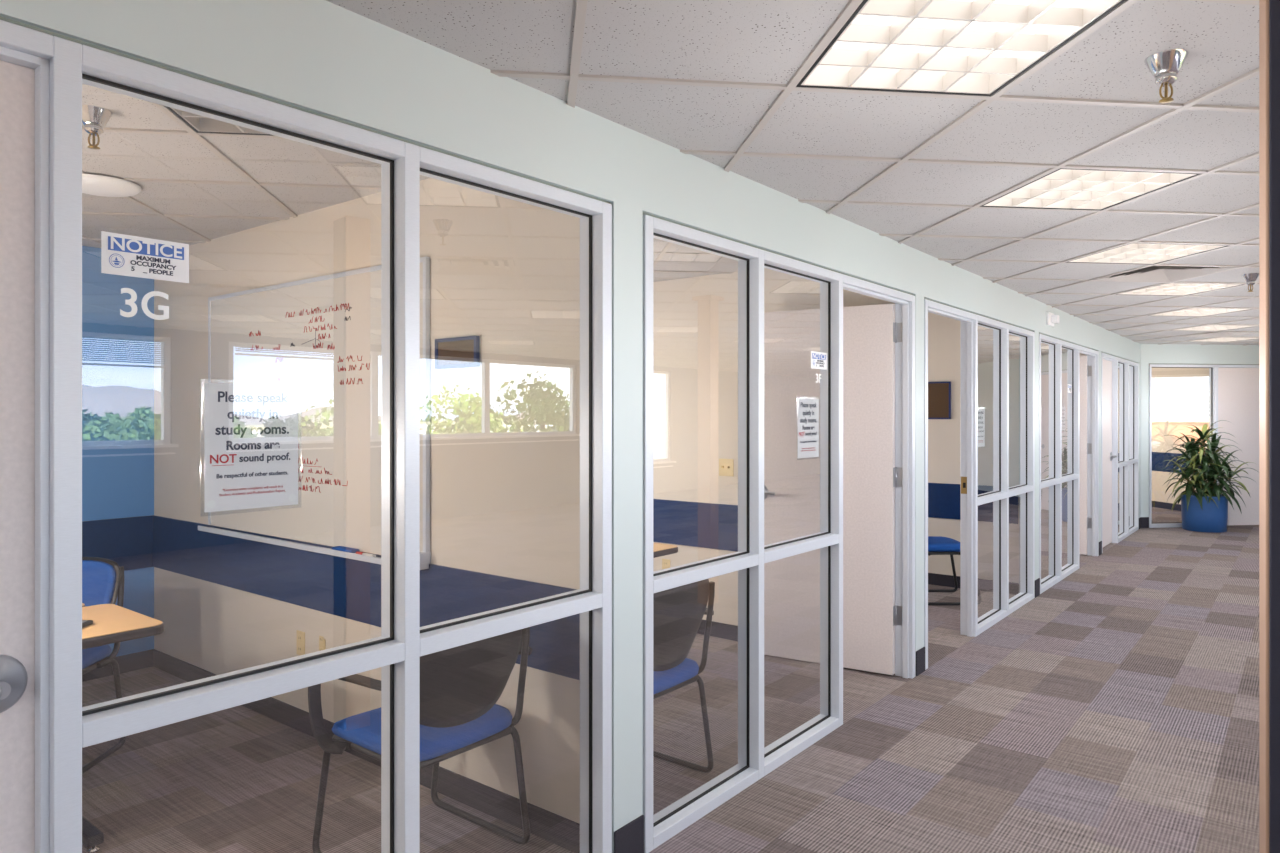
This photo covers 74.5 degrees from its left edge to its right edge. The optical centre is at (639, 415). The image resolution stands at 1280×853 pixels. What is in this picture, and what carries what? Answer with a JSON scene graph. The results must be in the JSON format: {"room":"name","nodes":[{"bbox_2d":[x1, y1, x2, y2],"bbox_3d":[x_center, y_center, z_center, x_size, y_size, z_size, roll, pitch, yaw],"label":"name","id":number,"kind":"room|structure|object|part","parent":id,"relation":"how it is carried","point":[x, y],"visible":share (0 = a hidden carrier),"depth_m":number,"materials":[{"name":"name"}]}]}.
{"room":"library","nodes":[
{"label":"library","id":0,"kind":"room"},
{"bbox_2d":[82,246,153,656],"bbox_3d":[-1.954,0.121,6.229,0.135,2.723,18.300,0,0,39],"label":"wall","id":1,"kind":"structure","parent":0,"point":[118,350],"depth_m":4.83,"materials":[{"name":"blue paint"}]},
{"bbox_2d":[82,649,152,681],"bbox_3d":[-1.909,1.433,6.192,0.008,0.100,18.300,0,0,39],"label":"baseboard","id":2,"kind":"structure","parent":1,"relation":"attached to","point":[144,659],"depth_m":4.86,"materials":[{"name":"grey rubber"}]},
{"bbox_2d":[153,178,579,823],"bbox_3d":[-1.491,0.262,3.933,3.480,2.443,0.114,0,0,39],"label":"wall partition","id":3,"kind":"structure","parent":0,"point":[505,430],"depth_m":3.24,"materials":[{"name":"beige paint"}]},
{"bbox_2d":[297,630,304,654],"bbox_3d":[-1.596,1.071,3.953,0.070,0.115,0.009,0,0,38],"label":"wall outlet","id":4,"kind":"object","parent":3,"relation":"attached to","point":[300,635],"visible":0.94,"depth_m":3.95,"materials":[{"name":"beige plastic"}]},
{"bbox_2d":[198,256,430,569],"bbox_3d":[-1.589,-0.012,3.903,1.875,1.240,0.076,0,0,39],"label":"whiteboard","id":5,"kind":"object","parent":3,"relation":"attached to","point":[321,335],"visible":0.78,"depth_m":3.79,"materials":[{"name":"white plastic"}]},
{"bbox_2d":[198,526,430,569],"bbox_3d":[-1.589,0.576,3.903,1.875,0.065,0.076,0,0,39],"label":"marker tray","id":6,"kind":"object","parent":5,"relation":"on","point":[371,545],"depth_m":3.81,"materials":[{"name":"metal"}]},
{"bbox_2d":[332,546,359,553],"bbox_3d":[-1.277,0.586,3.648,0.150,0.024,0.046,0,0,39],"label":"eraser","id":7,"kind":"object","parent":5,"relation":"on","point":[339,548],"visible":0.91,"depth_m":3.63,"materials":[{"name":"blue fabric"}]},
{"bbox_2d":[356,551,375,556],"bbox_3d":[-1.158,0.589,3.553,0.125,0.018,0.018,0,0,39],"label":"marker pen","id":8,"kind":"object","parent":5,"relation":"in","point":[357,552],"visible":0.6,"depth_m":3.54,"materials":[{"name":"white plastic"}]},
{"bbox_2d":[319,636,325,650],"bbox_3d":[-1.452,1.048,3.838,0.050,0.084,0.009,0,0,39],"label":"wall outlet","id":9,"kind":"object","parent":3,"relation":"attached to","point":[322,642],"visible":0.73,"depth_m":3.83,"materials":[{"name":"beige plastic"}]},
{"bbox_2d":[319,636,323,643],"bbox_3d":[-1.453,1.022,3.836,0.034,0.032,0.003,0,0,39],"label":"socket","id":10,"kind":"object","parent":9,"relation":"attached to","point":[321,639],"depth_m":3.83,"materials":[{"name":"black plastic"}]},
{"bbox_2d":[153,649,579,852],"bbox_3d":[-1.491,1.433,3.933,3.480,0.100,0.106,0,0,39],"label":"baseboard","id":11,"kind":"structure","parent":3,"relation":"attached to","point":[554,828],"depth_m":3.22,"materials":[{"name":"black rubber"}]},
{"bbox_2d":[435,336,479,368],"bbox_3d":[-0.705,-0.242,3.235,0.246,0.116,0.018,0,0,39],"label":"notice board","id":12,"kind":"object","parent":3,"relation":"attached to","point":[456,352],"visible":1,"depth_m":3.22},
{"bbox_3d":[-0.703,-0.242,3.237,0.220,0.090,0.012,0,0,39],"label":"panel","id":13,"kind":"part","parent":12,"relation":"part of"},
{"bbox_2d":[0,0,1140,852],"bbox_3d":[0.855,0.262,3.987,0.122,2.443,18.300,0,0,39],"label":"wall","id":14,"kind":"structure","parent":0,"point":[323,58],"depth_m":2.72,"materials":[{"name":"white paint"}]},
{"bbox_2d":[0,20,611,852],"bbox_3d":[-0.901,0.402,1.766,0.102,2.162,2.476,0,0,39],"label":"window","id":15,"kind":"structure","parent":14,"relation":"in","point":[402,641],"depth_m":2.09,"materials":[{"name":"metal"}]},
{"bbox_2d":[0,46,48,852],"bbox_3d":[-1.389,0.421,1.197,0.172,2.124,0.904,0,0,39],"label":"door","id":16,"kind":"structure","parent":15,"relation":"attached to","point":[24,77],"depth_m":1.51,"materials":[{"name":"metal"}]},
{"bbox_3d":[-1.134,0.473,1.430,0.064,0.106,0.170,0,0,39],"label":"handle","id":17,"kind":"part","parent":16,"relation":"part of","materials":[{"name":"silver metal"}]},
{"bbox_2d":[120,288,168,319],"bbox_3d":[-0.979,-0.220,1.664,0.001,0.057,0.089,0,0,39],"label":"room number","id":18,"kind":"object","parent":15,"relation":"attached to","point":[131,292],"visible":1,"depth_m":1.66,"materials":[{"name":"white plastic"}]},
{"bbox_2d":[101,231,188,282],"bbox_3d":[-0.977,-0.312,1.666,0.002,0.080,0.160,0,0,39],"label":"notice sign","id":19,"kind":"object","parent":15,"relation":"attached to","point":[121,254],"visible":1,"depth_m":1.66,"materials":[{"name":"white paper"}]},
{"bbox_2d":[202,379,297,516],"bbox_3d":[-0.847,0.067,1.842,0.002,0.288,0.224,0,0,39],"label":"paper notice","id":20,"kind":"object","parent":15,"relation":"attached to","point":[251,430],"visible":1,"depth_m":1.83,"materials":[{"name":"white paper"}]},
{"bbox_2d":[614,815,643,852],"bbox_3d":[-0.035,1.412,2.769,0.008,0.142,0.152,0,0,38],"label":"baseboard","id":21,"kind":"structure","parent":14,"relation":"attached to","point":[629,838],"depth_m":2.77,"materials":[{"name":"black rubber"}]},
{"bbox_2d":[643,215,914,852],"bbox_3d":[0.751,0.402,3.837,0.101,2.162,2.476,0,0,39],"label":"window","id":22,"kind":"structure","parent":14,"relation":"in","point":[755,761],"depth_m":3.45,"materials":[{"name":"metal"}]},
{"bbox_2d":[798,398,818,459],"bbox_3d":[0.776,0.058,3.877,0.002,0.288,0.224,0,0,39],"label":"paper notice","id":23,"kind":"object","parent":22,"relation":"attached to","point":[808,409],"visible":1,"depth_m":3.88,"materials":[{"name":"white paper"}]},
{"bbox_2d":[811,351,826,369],"bbox_3d":[0.840,-0.258,3.942,0.002,0.080,0.160,0,0,39],"label":"notice sign","id":24,"kind":"object","parent":22,"relation":"attached to","point":[818,359],"visible":1,"depth_m":3.94,"materials":[{"name":"white paper"}]},
{"bbox_2d":[764,284,908,678],"bbox_3d":[0.870,0.421,4.708,0.960,2.124,0.916,0,0,39],"label":"door","id":25,"kind":"structure","parent":22,"relation":"attached to","point":[871,333],"depth_m":4.90,"materials":[{"name":"wood"}]},
{"bbox_3d":[0.752,0.473,5.148,0.170,0.106,0.064,0,0,32],"label":"handle","id":26,"kind":"part","parent":25,"relation":"part of","materials":[{"name":"silver metal"}]},
{"bbox_2d":[916,646,924,675],"bbox_3d":[1.613,1.412,4.835,0.008,0.142,0.137,0,0,39],"label":"baseboard","id":27,"kind":"structure","parent":14,"relation":"attached to","point":[920,654],"depth_m":4.82,"materials":[{"name":"grey rubber"}]},
{"bbox_2d":[928,308,971,636],"bbox_3d":[1.565,0.421,5.584,0.966,2.124,0.929,0,0,39],"label":"door frame","id":28,"kind":"structure","parent":14,"relation":"in","point":[966,482],"depth_m":5.64,"materials":[{"name":"metal"}]},
{"bbox_3d":[2.190,0.470,5.679,0.046,0.115,0.002,0,0,39],"label":"strike plate","id":29,"kind":"part","parent":28,"relation":"part of","materials":[{"name":"gold metal"}]},
{"bbox_2d":[924,299,1034,669],"bbox_3d":[2.395,0.402,5.897,0.102,2.162,2.476,0,0,39],"label":"window","id":30,"kind":"structure","parent":14,"relation":"in","point":[1003,354],"depth_m":6.06,"materials":[{"name":"metal"}]},
{"bbox_3d":[2.457,-0.039,5.973,0.001,1.204,0.700,0,0,39],"label":"glass pane","id":31,"kind":"part","parent":30,"relation":"part of","materials":[{"name":"clear glass"}]},
{"bbox_3d":[2.457,1.024,5.973,0.001,0.833,0.700,0,0,39],"label":"glass pane","id":32,"kind":"part","parent":30,"relation":"part of","materials":[{"name":"clear glass"}]},
{"bbox_3d":[2.921,-0.039,6.555,0.001,1.204,0.700,0,0,39],"label":"glass pane","id":33,"kind":"part","parent":30,"relation":"part of","materials":[{"name":"clear glass"}]},
{"bbox_3d":[2.921,1.024,6.555,0.001,0.833,0.700,0,0,39],"label":"glass pane","id":34,"kind":"part","parent":30,"relation":"part of","materials":[{"name":"clear glass"}]},
{"bbox_2d":[1035,578,1039,597],"bbox_3d":[3.258,1.412,6.897,0.008,0.142,0.142,0,0,39],"label":"baseboard","id":35,"kind":"structure","parent":14,"relation":"attached to","point":[1037,581],"depth_m":6.88,"materials":[{"name":"grey rubber"}]},
{"bbox_2d":[1046,312,1058,326],"bbox_3d":[3.542,-0.827,7.203,0.070,0.110,0.200,0,0,39],"label":"wall sensor","id":36,"kind":"object","parent":14,"relation":"attached to","point":[1051,319],"visible":1,"depth_m":7.17,"materials":[{"name":"white plastic"}]},
{"bbox_2d":[1039,334,1098,593],"bbox_3d":[4.041,0.402,7.961,0.101,2.162,2.476,0,0,39],"label":"window","id":37,"kind":"structure","parent":14,"relation":"in","point":[1059,360],"depth_m":7.57,"materials":[{"name":"metal"}]},
{"bbox_3d":[3.516,-0.039,7.301,0.001,1.204,0.700,0,0,39],"label":"glass pane","id":38,"kind":"part","parent":37,"relation":"part of","materials":[{"name":"clear glass"}]},
{"bbox_3d":[3.516,1.024,7.301,0.001,0.833,0.700,0,0,39],"label":"glass pane","id":39,"kind":"part","parent":37,"relation":"part of","materials":[{"name":"clear glass"}]},
{"bbox_3d":[3.981,-0.039,7.883,0.001,1.204,0.700,0,0,39],"label":"glass pane","id":40,"kind":"part","parent":37,"relation":"part of","materials":[{"name":"clear glass"}]},
{"bbox_3d":[3.981,1.024,7.883,0.001,0.833,0.700,0,0,39],"label":"glass pane","id":41,"kind":"part","parent":37,"relation":"part of","materials":[{"name":"clear glass"}]},
{"bbox_2d":[1080,351,1095,555],"bbox_3d":[4.158,0.421,8.833,0.964,2.124,0.916,0,0,39],"label":"door","id":42,"kind":"structure","parent":37,"relation":"attached to","point":[1086,448],"depth_m":8.89,"materials":[{"name":"metal"}]},
{"bbox_2d":[1099,541,1101,554],"bbox_3d":[4.904,1.412,8.960,0.008,0.142,0.142,0,0,39],"label":"baseboard","id":43,"kind":"structure","parent":14,"relation":"attached to","point":[1100,542],"depth_m":8.95,"materials":[{"name":"grey rubber"}]},
{"bbox_2d":[1101,352,1138,552],"bbox_3d":[5.688,0.402,10.024,0.102,2.162,2.476,0,0,39],"label":"window","id":44,"kind":"structure","parent":14,"relation":"in","point":[1126,371],"depth_m":10.35,"materials":[{"name":"metal"}]},
{"bbox_2d":[1103,357,1116,546],"bbox_3d":[5.200,0.421,9.455,0.172,2.124,0.904,0,0,39],"label":"door","id":45,"kind":"structure","parent":44,"relation":"attached to","point":[1109,456],"depth_m":9.62,"materials":[{"name":"metal"}]},
{"bbox_3d":[5.455,0.473,9.689,0.064,0.106,0.170,0,0,39],"label":"handle","id":46,"kind":"part","parent":45,"relation":"part of","materials":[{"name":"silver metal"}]},
{"bbox_3d":[5.750,-0.039,10.100,0.001,1.204,0.700,0,0,39],"label":"glass pane","id":47,"kind":"part","parent":44,"relation":"part of","materials":[{"name":"clear glass"}]},
{"bbox_3d":[5.750,1.024,10.100,0.001,0.833,0.700,0,0,39],"label":"glass pane","id":48,"kind":"part","parent":44,"relation":"part of","materials":[{"name":"clear glass"}]},
{"bbox_3d":[6.214,-0.039,10.682,0.001,1.204,0.700,0,0,39],"label":"glass pane","id":49,"kind":"part","parent":44,"relation":"part of","materials":[{"name":"clear glass"}]},
{"bbox_3d":[6.214,1.024,10.682,0.001,0.833,0.700,0,0,39],"label":"glass pane","id":50,"kind":"part","parent":44,"relation":"part of","materials":[{"name":"clear glass"}]},
{"bbox_2d":[82,507,1258,852],"bbox_3d":[5.077,1.543,5.736,11.900,0.120,26.700,0,0,39],"label":"floor","id":51,"kind":"structure","parent":0,"point":[1116,709],"depth_m":3.70,"materials":[{"name":"carpet"}]},
{"bbox_2d":[82,557,125,773],"bbox_3d":[-2.559,1.063,3.543,0.514,0.841,0.576,0,0,-2],"label":"chair","id":52,"kind":"object","parent":51,"relation":"on","point":[102,578],"visible":0.32,"depth_m":3.76,"materials":[{"name":"blue fabric"}]},
{"bbox_3d":[-2.558,1.041,3.525,0.470,0.068,0.470,0,0,-2],"label":"seat","id":53,"kind":"part","parent":52,"relation":"part of","materials":[{"name":"blue fabric"}]},
{"bbox_3d":[-2.328,1.276,3.530,0.053,0.414,0.532,0,0,-2],"label":"sled leg","id":54,"kind":"part","parent":52,"relation":"part of","materials":[{"name":"black metal"}]},
{"bbox_2d":[82,604,163,852],"bbox_3d":[-2.360,1.113,2.587,0.535,0.741,1.500,0,0,39],"label":"table","id":55,"kind":"object","parent":51,"relation":"on","point":[112,623],"visible":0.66,"depth_m":2.95,"materials":[{"name":"brown wood"}]},
{"bbox_2d":[82,620,92,627],"bbox_3d":[-1.964,0.733,2.923,0.044,0.018,0.140,0,0,-2],"label":"remote control","id":56,"kind":"object","parent":55,"relation":"on","point":[85,623],"visible":0.3,"depth_m":2.96,"materials":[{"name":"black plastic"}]},
{"bbox_2d":[308,627,531,852],"bbox_3d":[-0.723,1.063,2.847,0.576,0.841,0.614,0,0,39],"label":"chair","id":57,"kind":"object","parent":51,"relation":"on","point":[461,686],"visible":0.64,"depth_m":2.73,"materials":[{"name":"blue fabric"}]},
{"bbox_3d":[-0.884,1.276,2.681,0.532,0.414,0.053,0,0,39],"label":"sled leg","id":58,"kind":"part","parent":57,"relation":"part of","materials":[{"name":"black metal"}]},
{"bbox_3d":[-0.881,0.952,2.638,0.471,0.289,0.089,0,0,39],"label":"armrest","id":59,"kind":"part","parent":57,"relation":"part of","materials":[{"name":"black plastic"}]},
{"bbox_3d":[-0.737,1.041,2.858,0.470,0.068,0.470,0,0,39],"label":"seat","id":60,"kind":"part","parent":57,"relation":"part of","materials":[{"name":"blue fabric"}]},
{"bbox_3d":[-0.596,1.276,3.041,0.532,0.414,0.053,0,0,39],"label":"sled leg","id":61,"kind":"part","parent":57,"relation":"part of","materials":[{"name":"black metal"}]},
{"bbox_3d":[-0.554,0.952,3.048,0.471,0.289,0.089,0,0,39],"label":"armrest","id":62,"kind":"part","parent":57,"relation":"part of","materials":[{"name":"black plastic"}]},
{"bbox_2d":[653,543,677,557],"bbox_3d":[-0.440,1.113,4.368,0.535,0.741,1.500,0,0,39],"label":"table","id":63,"kind":"object","parent":51,"relation":"on","point":[659,549],"visible":0.08,"depth_m":4.70,"materials":[{"name":"brown wood"}]},
{"bbox_2d":[653,579,714,772],"bbox_3d":[-0.041,1.063,3.429,0.576,0.841,0.614,0,0,39],"label":"chair","id":64,"kind":"object","parent":51,"relation":"on","point":[678,612],"visible":0.33,"depth_m":3.29,"materials":[{"name":"black plastic"}]},
{"bbox_3d":[-0.055,1.041,3.440,0.470,0.068,0.470,0,0,39],"label":"seat","id":65,"kind":"part","parent":64,"relation":"part of","materials":[{"name":"blue fabric"}]},
{"bbox_3d":[0.085,1.276,3.623,0.532,0.414,0.053,0,0,39],"label":"sled leg","id":66,"kind":"part","parent":64,"relation":"part of","materials":[{"name":"black metal"}]},
{"bbox_2d":[928,536,959,604],"bbox_3d":[2.383,1.063,6.822,0.576,0.841,0.514,0,0,0],"label":"chair","id":67,"kind":"object","parent":51,"relation":"on","point":[937,545],"visible":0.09,"depth_m":6.61,"materials":[{"name":"blue fabric"}]},
{"bbox_3d":[2.405,1.276,7.053,0.532,0.414,0.053,0,0,0],"label":"sled leg","id":68,"kind":"part","parent":67,"relation":"part of","materials":[{"name":"black metal"}]},
{"bbox_3d":[2.400,1.041,6.822,0.470,0.068,0.470,0,0,0],"label":"seat","id":69,"kind":"part","parent":67,"relation":"part of","materials":[{"name":"blue fabric"}]},
{"bbox_2d":[1162,420,1257,532],"bbox_3d":[7.333,0.771,10.839,1.051,1.424,1.032,0,0,31],"label":"potted plant","id":70,"kind":"object","parent":51,"relation":"on","point":[1205,508],"visible":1,"depth_m":10.74,"materials":[{"name":"green plant"}]},
{"bbox_3d":[7.300,1.253,10.880,0.512,0.460,0.512,0,0,0],"label":"pot","id":71,"kind":"part","parent":70,"relation":"part of","materials":[{"name":"blue ceramic"}]},
{"bbox_2d":[1259,0,1279,852],"bbox_3d":[1.409,0.272,1.799,0.125,2.423,0.132,0,0,31],"label":"post","id":72,"kind":"object","parent":51,"relation":"on","point":[1269,10],"visible":1,"depth_m":1.78,"materials":[{"name":"beige"}]},
{"bbox_2d":[82,0,1258,345],"bbox_3d":[5.073,-0.946,5.771,11.651,0.012,26.550,0,0,39],"label":"ceiling","id":73,"kind":"structure","parent":0,"point":[715,82],"depth_m":2.90,"materials":[{"name":"tile"}]},
{"bbox_2d":[82,105,112,149],"bbox_3d":[-1.698,-0.889,2.615,0.100,0.118,0.100,0,0,0],"label":"sprinkler","id":74,"kind":"object","parent":73,"relation":"attached to","point":[94,118],"visible":0.97,"depth_m":2.60,"materials":[{"name":"silver metal"}]},
{"bbox_2d":[82,174,140,196],"bbox_3d":[-2.190,-0.923,3.410,0.290,0.034,0.290,0,0,39],"label":"ceiling speaker","id":75,"kind":"object","parent":73,"relation":"attached to","point":[98,185],"visible":0.8,"depth_m":3.37,"materials":[{"name":"white plastic"}]},
{"bbox_2d":[165,106,273,135],"bbox_3d":[-1.145,-0.987,2.541,0.590,0.092,0.590,0,0,-7],"label":"ceiling light","id":76,"kind":"object","parent":73,"relation":"attached to","point":[200,124],"visible":0.11,"depth_m":2.79,"materials":[{"name":"white plastic"}]},
{"bbox_2d":[796,0,1126,95],"bbox_3d":[0.776,-0.987,2.150,0.590,0.092,0.590,0,0,-7],"label":"ceiling light","id":77,"kind":"object","parent":73,"relation":"attached to","point":[957,47],"visible":0.8,"depth_m":2.17,"materials":[{"name":"white plastic"}]},
{"bbox_2d":[980,168,1199,210],"bbox_3d":[1.857,-0.987,3.530,0.590,0.092,0.590,0,0,-7],"label":"ceiling light","id":78,"kind":"object","parent":73,"relation":"attached to","point":[1063,188],"visible":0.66,"depth_m":3.54,"materials":[{"name":"white plastic"}]},
{"bbox_2d":[1066,243,1229,264],"bbox_3d":[2.939,-0.987,4.911,0.590,0.092,0.590,0,0,-7],"label":"ceiling light","id":79,"kind":"object","parent":73,"relation":"attached to","point":[1132,253],"visible":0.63,"depth_m":4.93,"materials":[{"name":"white plastic"}]},
{"bbox_2d":[1093,265,1237,281],"bbox_3d":[3.479,-0.976,5.601,0.590,0.074,0.590,0,0,-7],"label":"ceiling vent","id":80,"kind":"object","parent":73,"relation":"in","point":[1154,273],"visible":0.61,"depth_m":5.68,"materials":[{"name":"grey paint"}]},
{"bbox_2d":[1144,49,1188,102],"bbox_3d":[1.392,-0.889,2.224,0.100,0.118,0.100,0,0,0],"label":"sprinkler","id":81,"kind":"object","parent":73,"relation":"attached to","point":[1164,66],"visible":1,"depth_m":2.20,"materials":[{"name":"silver metal"}]},
{"bbox_2d":[1116,283,1245,295],"bbox_3d":[4.020,-0.987,6.292,0.590,0.092,0.590,0,0,-7],"label":"ceiling light","id":82,"kind":"object","parent":73,"relation":"attached to","point":[1170,289],"visible":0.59,"depth_m":6.31,"materials":[{"name":"white plastic"}]},
{"bbox_2d":[1148,308,1251,316],"bbox_3d":[5.101,-0.987,7.672,0.590,0.092,0.590,0,0,-7],"label":"ceiling light","id":83,"kind":"object","parent":73,"relation":"attached to","point":[1193,312],"visible":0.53,"depth_m":7.70,"materials":[{"name":"white plastic"}]},
{"bbox_2d":[1170,325,1255,330],"bbox_3d":[6.183,-0.987,9.053,0.590,0.092,0.590,0,0,-7],"label":"ceiling light","id":84,"kind":"object","parent":73,"relation":"attached to","point":[1208,327],"visible":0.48,"depth_m":9.10,"materials":[{"name":"white plastic"}]},
{"bbox_2d":[1178,332,1258,336],"bbox_3d":[6.723,-0.976,9.743,0.590,0.074,0.590,0,0,-7],"label":"ceiling light","id":85,"kind":"object","parent":73,"relation":"in","point":[1211,334],"visible":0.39,"depth_m":9.88,"materials":[{"name":"white plastic"}]},
{"bbox_2d":[1187,337,1258,341],"bbox_3d":[7.264,-0.987,10.433,0.590,0.092,0.590,0,0,-7],"label":"ceiling light","id":86,"kind":"object","parent":73,"relation":"attached to","point":[1223,339],"visible":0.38,"depth_m":10.46,"materials":[{"name":"white plastic"}]},
{"bbox_2d":[1242,273,1258,291],"bbox_3d":[4.098,-0.889,5.645,0.100,0.118,0.100,0,0,0],"label":"sprinkler","id":87,"kind":"object","parent":73,"relation":"attached to","point":[1250,278],"visible":0.98,"depth_m":5.62,"materials":[{"name":"silver metal"}]},
{"bbox_2d":[653,268,894,625],"bbox_3d":[0.148,0.262,5.987,3.480,2.443,0.119,0,0,39],"label":"wall partition","id":88,"kind":"structure","parent":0,"point":[695,319],"depth_m":5.71,"materials":[{"name":"beige paint"}]},
{"bbox_2d":[662,559,669,568],"bbox_3d":[0.182,1.063,5.892,0.070,0.115,0.009,0,0,39],"label":"wall outlet","id":89,"kind":"object","parent":88,"relation":"attached to","point":[665,562],"visible":0.54,"depth_m":5.89,"materials":[{"name":"brown plastic"}]},
{"bbox_2d":[697,619,737,640],"bbox_3d":[0.148,1.433,5.987,3.480,0.100,0.112,0,0,39],"label":"baseboard","id":90,"kind":"structure","parent":88,"relation":"attached to","point":[720,630],"depth_m":5.60,"materials":[{"name":"grey rubber"}]},
{"bbox_2d":[719,458,733,475],"bbox_3d":[0.568,0.344,5.579,0.115,0.115,0.017,0,0,39],"label":"light switch","id":91,"kind":"object","parent":88,"relation":"attached to","point":[726,466],"visible":1,"depth_m":5.58,"materials":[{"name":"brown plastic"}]},
{"bbox_2d":[928,312,959,575],"bbox_3d":[1.796,0.262,8.053,3.480,2.443,0.114,0,0,39],"label":"wall partition","id":92,"kind":"structure","parent":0,"point":[943,332],"depth_m":7.32,"materials":[{"name":"beige paint"}]},
{"bbox_2d":[928,381,950,418],"bbox_3d":[2.590,-0.132,7.348,0.246,0.326,0.018,0,0,39],"label":"notice board","id":93,"kind":"object","parent":92,"relation":"attached to","point":[939,393],"visible":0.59,"depth_m":7.33,"materials":[{"name":"brown"}]},
{"bbox_2d":[928,573,959,587],"bbox_3d":[1.796,1.433,8.053,3.480,0.100,0.106,0,0,39],"label":"baseboard","id":94,"kind":"structure","parent":92,"relation":"attached to","point":[933,579],"depth_m":7.32,"materials":[{"name":"grey rubber"}]},
{"bbox_2d":[1141,344,1258,516],"bbox_3d":[12.311,0.262,11.854,11.500,2.443,0.121,0,0,-7],"label":"wall","id":95,"kind":"structure","parent":0,"point":[1187,354],"depth_m":11.15,"materials":[{"name":"white paint"}]},
{"bbox_2d":[1141,517,1148,527],"bbox_3d":[6.667,1.412,11.103,0.113,0.142,0.008,0,0,-7],"label":"baseboard","id":96,"kind":"structure","parent":95,"relation":"attached to","point":[1144,520],"depth_m":11.10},
{"bbox_2d":[1149,364,1258,527],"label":"window","id":97,"kind":"structure","parent":95,"relation":"in","point":[1213,369],"depth_m":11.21,"materials":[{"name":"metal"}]},
{"bbox_2d":[1152,501,1180,510],"bbox_3d":[8.242,1.433,14.381,0.008,0.100,5.880,0,0,-7],"label":"baseboard","id":98,"kind":"structure","parent":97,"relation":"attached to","point":[1164,505],"depth_m":13.38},
{"bbox_2d":[1218,368,1258,524],"bbox_3d":[8.223,0.415,11.299,1.002,2.112,0.107,0,0,-7],"label":"door","id":99,"kind":"structure","parent":97,"relation":"attached to","point":[1238,388],"depth_m":11.29,"materials":[{"name":"laminate"}]}
]}

